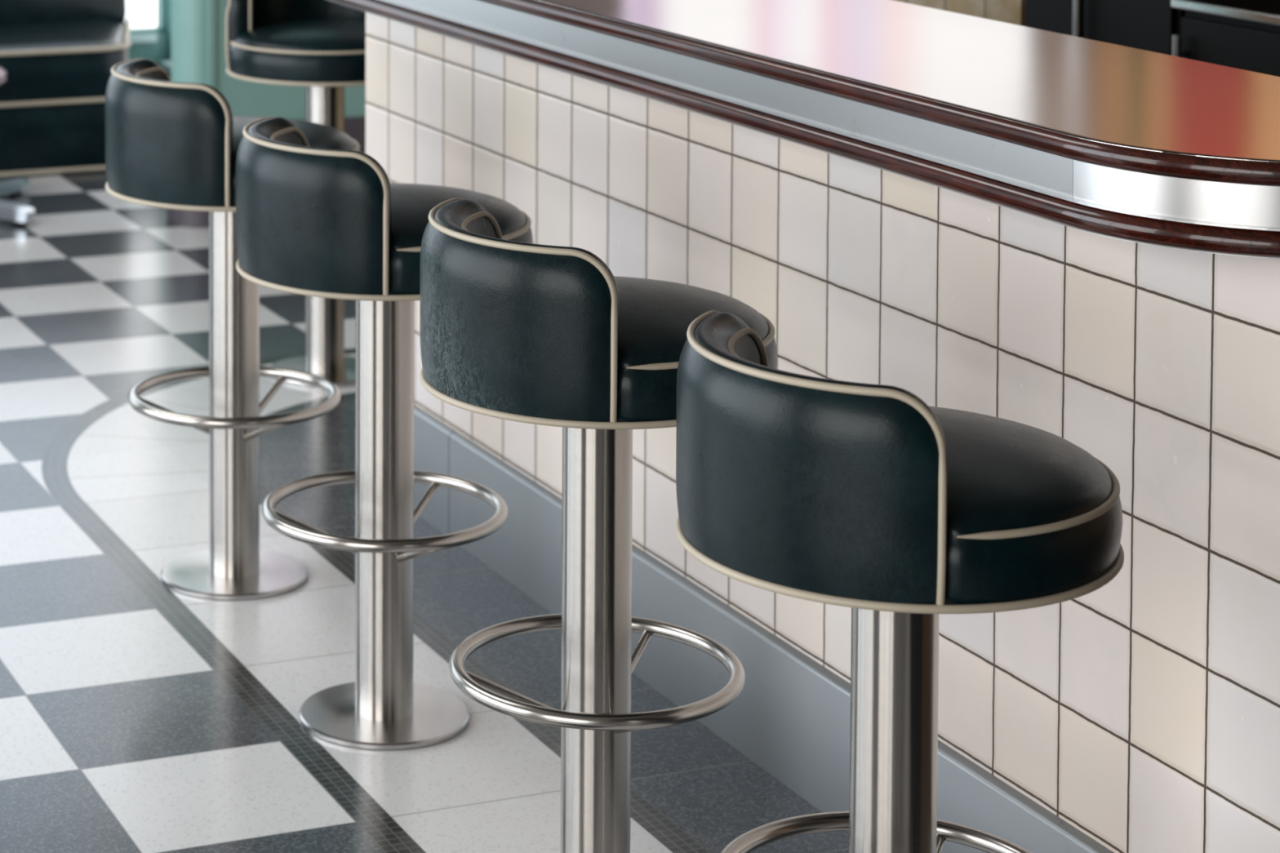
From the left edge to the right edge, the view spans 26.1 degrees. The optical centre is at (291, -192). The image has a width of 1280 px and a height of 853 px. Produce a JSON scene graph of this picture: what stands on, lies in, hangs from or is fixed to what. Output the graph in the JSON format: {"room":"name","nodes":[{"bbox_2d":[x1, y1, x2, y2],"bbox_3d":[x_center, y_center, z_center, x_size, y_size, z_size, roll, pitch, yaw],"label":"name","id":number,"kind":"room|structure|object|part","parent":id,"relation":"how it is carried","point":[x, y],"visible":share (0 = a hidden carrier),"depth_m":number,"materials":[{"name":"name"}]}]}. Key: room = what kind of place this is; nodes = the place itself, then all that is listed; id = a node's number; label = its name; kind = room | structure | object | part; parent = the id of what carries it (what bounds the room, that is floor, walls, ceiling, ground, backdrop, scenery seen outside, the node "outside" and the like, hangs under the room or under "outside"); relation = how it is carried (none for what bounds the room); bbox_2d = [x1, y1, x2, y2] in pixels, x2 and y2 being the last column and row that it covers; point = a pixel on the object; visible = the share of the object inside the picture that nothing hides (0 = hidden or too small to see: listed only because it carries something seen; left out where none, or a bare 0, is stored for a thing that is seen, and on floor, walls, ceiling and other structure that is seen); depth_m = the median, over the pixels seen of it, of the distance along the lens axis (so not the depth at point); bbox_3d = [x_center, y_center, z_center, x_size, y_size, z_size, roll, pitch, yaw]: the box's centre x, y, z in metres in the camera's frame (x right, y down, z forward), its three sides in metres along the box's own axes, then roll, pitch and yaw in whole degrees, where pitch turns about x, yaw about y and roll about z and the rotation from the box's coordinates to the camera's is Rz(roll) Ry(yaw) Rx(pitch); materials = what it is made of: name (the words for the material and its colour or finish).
{"room":"diner","nodes":[
{"label":"diner","id":0,"kind":"room"},
{"bbox_2d":[128,0,166,71],"bbox_3d":[-2.758,-0.503,8.654,5.062,3.300,0.132,-1,3,-20],"label":"wall","id":1,"kind":"structure","parent":0,"point":[156,51],"depth_m":9.48,"materials":[{"name":"teal paint"}]},
{"bbox_2d":[124,0,164,43],"bbox_3d":[-2.468,-0.327,8.709,4.319,2.336,0.086,-1,3,-20],"label":"window","id":2,"kind":"structure","parent":1,"relation":"in","point":[142,13],"depth_m":9.51,"materials":[{"name":"white glass"}]},
{"bbox_3d":[-2.490,-0.342,8.745,4.303,2.310,0.001,-1,3,-20],"label":"pane","id":3,"kind":"part","parent":2,"relation":"part of","materials":[{"name":"glass"}]},
{"bbox_3d":[-2.483,0.828,8.743,4.277,0.026,0.059,-1,3,-20],"label":"sill","id":4,"kind":"part","parent":2,"relation":"part of","materials":[{"name":"teal paint"}]},
{"bbox_2d":[166,0,171,79],"bbox_3d":[-0.128,0.087,8.748,0.079,2.112,1.558,-1,3,-20],"label":"wall","id":5,"kind":"structure","parent":0,"point":[168,29],"depth_m":9.48,"materials":[{"name":"teal paint"}]},
{"bbox_2d":[159,0,171,72],"bbox_3d":[-0.164,0.245,8.742,0.083,1.370,1.505,-1,3,-20],"label":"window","id":6,"kind":"structure","parent":5,"relation":"in","point":[165,64],"depth_m":9.43,"materials":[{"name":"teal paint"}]},
{"bbox_3d":[-0.182,0.918,8.760,0.038,0.024,1.492,-1,3,-20],"label":"sill","id":7,"kind":"part","parent":6,"relation":"part of","materials":[{"name":"teal paint"}]},
{"bbox_2d":[171,0,365,119],"bbox_3d":[0.475,0.657,8.067,1.719,0.455,0.158,-1,3,-20],"label":"wall","id":8,"kind":"structure","parent":0,"point":[198,55],"depth_m":7.76,"materials":[{"name":"teal paint"}]},
{"bbox_2d":[166,115,365,227],"bbox_3d":[0.474,1.030,8.081,1.723,0.290,0.152,-1,3,-20],"label":"baseboard","id":9,"kind":"structure","parent":8,"relation":"attached to","point":[354,126],"depth_m":7.81,"materials":[{"name":"grey"}]},
{"bbox_2d":[0,170,848,852],"bbox_3d":[1.265,1.390,3.465,8.976,0.001,12.804,-1,3,-20],"label":"floor","id":10,"kind":"structure","parent":0,"point":[139,713],"depth_m":4.39,"materials":[{"name":"tile"}]},
{"bbox_2d":[0,66,35,226],"bbox_3d":[-1.034,0.973,7.980,0.545,0.414,0.545,0,3,-7],"label":"side table","id":11,"kind":"object","parent":10,"relation":"on","point":[20,214],"visible":1,"depth_m":7.82,"materials":[{"name":"silver laminate"}]},
{"bbox_3d":[-0.921,1.136,8.133,0.058,0.048,0.367,2,3,38],"label":"leg","id":12,"kind":"part","parent":11,"relation":"part of","materials":[{"name":"silver metal"}]},
{"bbox_3d":[-0.889,1.148,7.876,0.367,0.048,0.058,2,3,38],"label":"leg","id":13,"kind":"part","parent":11,"relation":"part of","materials":[{"name":"silver metal"}]},
{"bbox_2d":[0,0,131,177],"bbox_3d":[-1.339,0.734,8.715,1.922,0.813,0.734,-1,3,-20],"label":"bench","id":14,"kind":"object","parent":10,"relation":"on","point":[58,57],"visible":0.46,"depth_m":8.59,"materials":[{"name":"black leather"}]},
{"bbox_2d":[0,18,128,102],"bbox_3d":[-1.337,0.825,8.704,1.914,0.177,0.686,-1,3,-20],"label":"seat cushion","id":15,"kind":"object","parent":14,"relation":"on","point":[43,60],"depth_m":8.60,"materials":[{"name":"black leather"}]},
{"bbox_2d":[105,57,359,599],"bbox_3d":[-0.099,0.888,4.706,0.442,0.888,0.442,2,3,32],"label":"bar stool","id":16,"kind":"object","parent":10,"relation":"on","point":[169,144],"visible":0.91,"depth_m":4.66,"materials":[{"name":"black leather"}]},
{"bbox_3d":[-0.231,0.548,4.641,0.160,0.202,0.403,-1,3,-20],"label":"backrest","id":17,"kind":"part","parent":16,"relation":"part of","materials":[{"name":"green leather"}]},
{"bbox_3d":[-0.099,1.326,4.726,0.255,0.011,0.255,-1,3,-20],"label":"plate","id":18,"kind":"part","parent":16,"relation":"part of","materials":[{"name":"metal"}]},
{"bbox_3d":[-0.096,0.598,4.693,0.432,0.109,0.439,-1,3,-20],"label":"seat","id":19,"kind":"part","parent":16,"relation":"part of","materials":[{"name":"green leather"}]},
{"bbox_2d":[225,0,365,386],"bbox_3d":[0.076,0.823,6.096,0.442,0.888,0.442,-1,3,-28],"label":"bar stool","id":20,"kind":"object","parent":10,"relation":"on","point":[319,46],"visible":0.51,"depth_m":6.05,"materials":[{"name":"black leather"}]},
{"bbox_3d":[0.017,0.475,6.209,0.403,0.202,0.160,-1,3,-24],"label":"backrest","id":21,"kind":"part","parent":20,"relation":"part of","materials":[{"name":"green leather"}]},
{"bbox_3d":[0.077,0.533,6.080,0.439,0.109,0.432,-1,3,-24],"label":"seat","id":22,"kind":"part","parent":20,"relation":"part of","materials":[{"name":"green leather"}]},
{"bbox_3d":[0.076,1.261,6.117,0.255,0.011,0.255,-1,3,-24],"label":"plate","id":23,"kind":"part","parent":20,"relation":"part of","materials":[{"name":"metal"}]},
{"bbox_2d":[235,115,533,750],"bbox_3d":[0.139,0.918,4.060,0.442,0.888,0.442,1,3,22],"label":"bar stool","id":24,"kind":"object","parent":10,"relation":"on","point":[311,221],"visible":0.88,"depth_m":4.01,"materials":[{"name":"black leather"}]},
{"bbox_3d":[0.006,0.578,3.996,0.160,0.202,0.403,-1,3,-20],"label":"backrest","id":25,"kind":"part","parent":24,"relation":"part of","materials":[{"name":"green leather"}]},
{"bbox_3d":[0.139,1.356,4.080,0.255,0.011,0.255,-1,3,-20],"label":"plate","id":26,"kind":"part","parent":24,"relation":"part of","materials":[{"name":"metal"}]},
{"bbox_3d":[0.142,0.628,4.048,0.432,0.109,0.439,-1,3,-20],"label":"seat","id":27,"kind":"part","parent":24,"relation":"part of","materials":[{"name":"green leather"}]},
{"bbox_2d":[419,197,777,852],"bbox_3d":[0.381,0.948,3.402,0.442,0.888,0.442,1,3,27],"label":"bar stool","id":28,"kind":"object","parent":10,"relation":"on","point":[518,331],"visible":0.9,"depth_m":3.31,"materials":[{"name":"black leather"}]},
{"bbox_3d":[0.249,0.609,3.337,0.160,0.202,0.403,-1,3,-20],"label":"backrest","id":29,"kind":"part","parent":28,"relation":"part of","materials":[{"name":"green leather"}]},
{"bbox_3d":[0.385,0.658,3.389,0.432,0.109,0.439,-1,3,-20],"label":"seat","id":30,"kind":"part","parent":28,"relation":"part of","materials":[{"name":"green leather"}]},
{"bbox_2d":[328,0,1279,852],"bbox_3d":[0.697,0.829,4.143,0.528,1.057,2.829,-1,3,-20],"label":"bar counter","id":31,"kind":"object","parent":10,"relation":"on","point":[1074,239],"depth_m":3.43,"materials":[{"name":"beige tile"}]},
{"bbox_3d":[0.346,1.212,5.194,0.290,0.194,0.438,-1,3,-20],"label":"kick panel","id":32,"kind":"part","parent":31,"relation":"part of","materials":[{"name":"grey metal"}]},
{"bbox_3d":[0.469,0.356,4.037,0.011,0.084,2.260,-1,3,-20],"label":"fascia panel","id":33,"kind":"part","parent":31,"relation":"part of","materials":[{"name":"metal"}]},
{"bbox_3d":[0.799,1.269,3.962,0.290,0.194,2.184,-1,3,-20],"label":"kick panel","id":34,"kind":"part","parent":31,"relation":"part of","materials":[{"name":"grey metal"}]},
{"bbox_3d":[0.697,0.389,4.122,0.528,0.029,2.829,-1,3,-20],"label":"edge rail","id":35,"kind":"part","parent":31,"relation":"part of","materials":[{"name":"brown wood"}]},
{"bbox_3d":[0.697,0.315,4.119,0.528,0.028,2.829,-1,3,-20],"label":"edge rail","id":36,"kind":"part","parent":31,"relation":"part of","materials":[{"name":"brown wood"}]},
{"bbox_2d":[546,0,1279,159],"bbox_3d":[0.701,0.306,4.120,0.520,0.007,2.812,-1,3,-20],"label":"countertop","id":37,"kind":"structure","parent":31,"relation":"on","point":[1087,87],"depth_m":3.50,"materials":[{"name":"metal"}]},
{"bbox_3d":[1.133,0.410,2.869,0.579,0.085,0.152,0,3,7],"label":"fascia panel","id":38,"kind":"part","parent":31,"relation":"part of","materials":[{"name":"metal"}]},
{"bbox_2d":[675,310,1124,852],"bbox_3d":[0.613,0.978,2.773,0.442,0.888,0.442,2,3,32],"label":"bar stool","id":39,"kind":"object","parent":10,"relation":"on","point":[902,512],"visible":1,"depth_m":2.61,"materials":[{"name":"leather"}]},
{"bbox_3d":[0.480,0.638,2.708,0.160,0.202,0.403,-1,3,-20],"label":"backrest","id":40,"kind":"part","parent":39,"relation":"part of","materials":[{"name":"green leather"}]},
{"bbox_3d":[0.616,0.688,2.760,0.432,0.109,0.439,-1,3,-20],"label":"seat","id":41,"kind":"part","parent":39,"relation":"part of","materials":[{"name":"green leather"}]},
{"bbox_2d":[1025,0,1084,37],"bbox_3d":[1.625,0.711,5.287,0.370,1.188,0.178,-1,3,-20],"label":"bar cabinet","id":42,"kind":"object","parent":10,"relation":"on","point":[1052,15],"visible":0.02,"depth_m":5.20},
{"bbox_2d":[1072,0,1185,55],"bbox_3d":[1.692,0.721,5.069,0.395,1.188,0.269,-1,3,-20],"label":"bar cabinet","id":43,"kind":"object","parent":10,"relation":"on","point":[1150,25],"visible":0.02,"depth_m":4.98,"materials":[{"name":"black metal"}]},
{"bbox_3d":[1.477,0.474,5.109,0.028,0.607,0.016,-1,3,-20],"label":"handle","id":44,"kind":"part","parent":43,"relation":"part of","materials":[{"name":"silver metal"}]},
{"bbox_2d":[1170,0,1279,76],"bbox_3d":[1.848,0.840,4.650,0.395,0.989,0.627,-1,3,-20],"label":"bar cabinet","id":45,"kind":"object","parent":10,"relation":"on","point":[1242,34],"visible":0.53,"depth_m":4.73,"materials":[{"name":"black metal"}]},
{"bbox_3d":[1.577,0.644,4.847,0.028,0.487,0.016,-1,3,-20],"label":"handle","id":46,"kind":"part","parent":45,"relation":"part of","materials":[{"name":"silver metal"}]},
{"bbox_2d":[1170,0,1279,26],"bbox_3d":[1.853,0.355,4.629,0.383,0.018,0.627,-1,3,-20],"label":"countertop","id":47,"kind":"structure","parent":45,"relation":"on","point":[1266,11],"depth_m":4.73,"materials":[{"name":"metal"}]},
{"bbox_2d":[893,0,1026,26],"bbox_3d":[1.216,0.692,5.980,0.079,1.162,1.393,-1,3,-20],"label":"wall","id":48,"kind":"structure","parent":0,"point":[1011,11],"depth_m":5.40,"materials":[{"name":"tile"}]}
]}

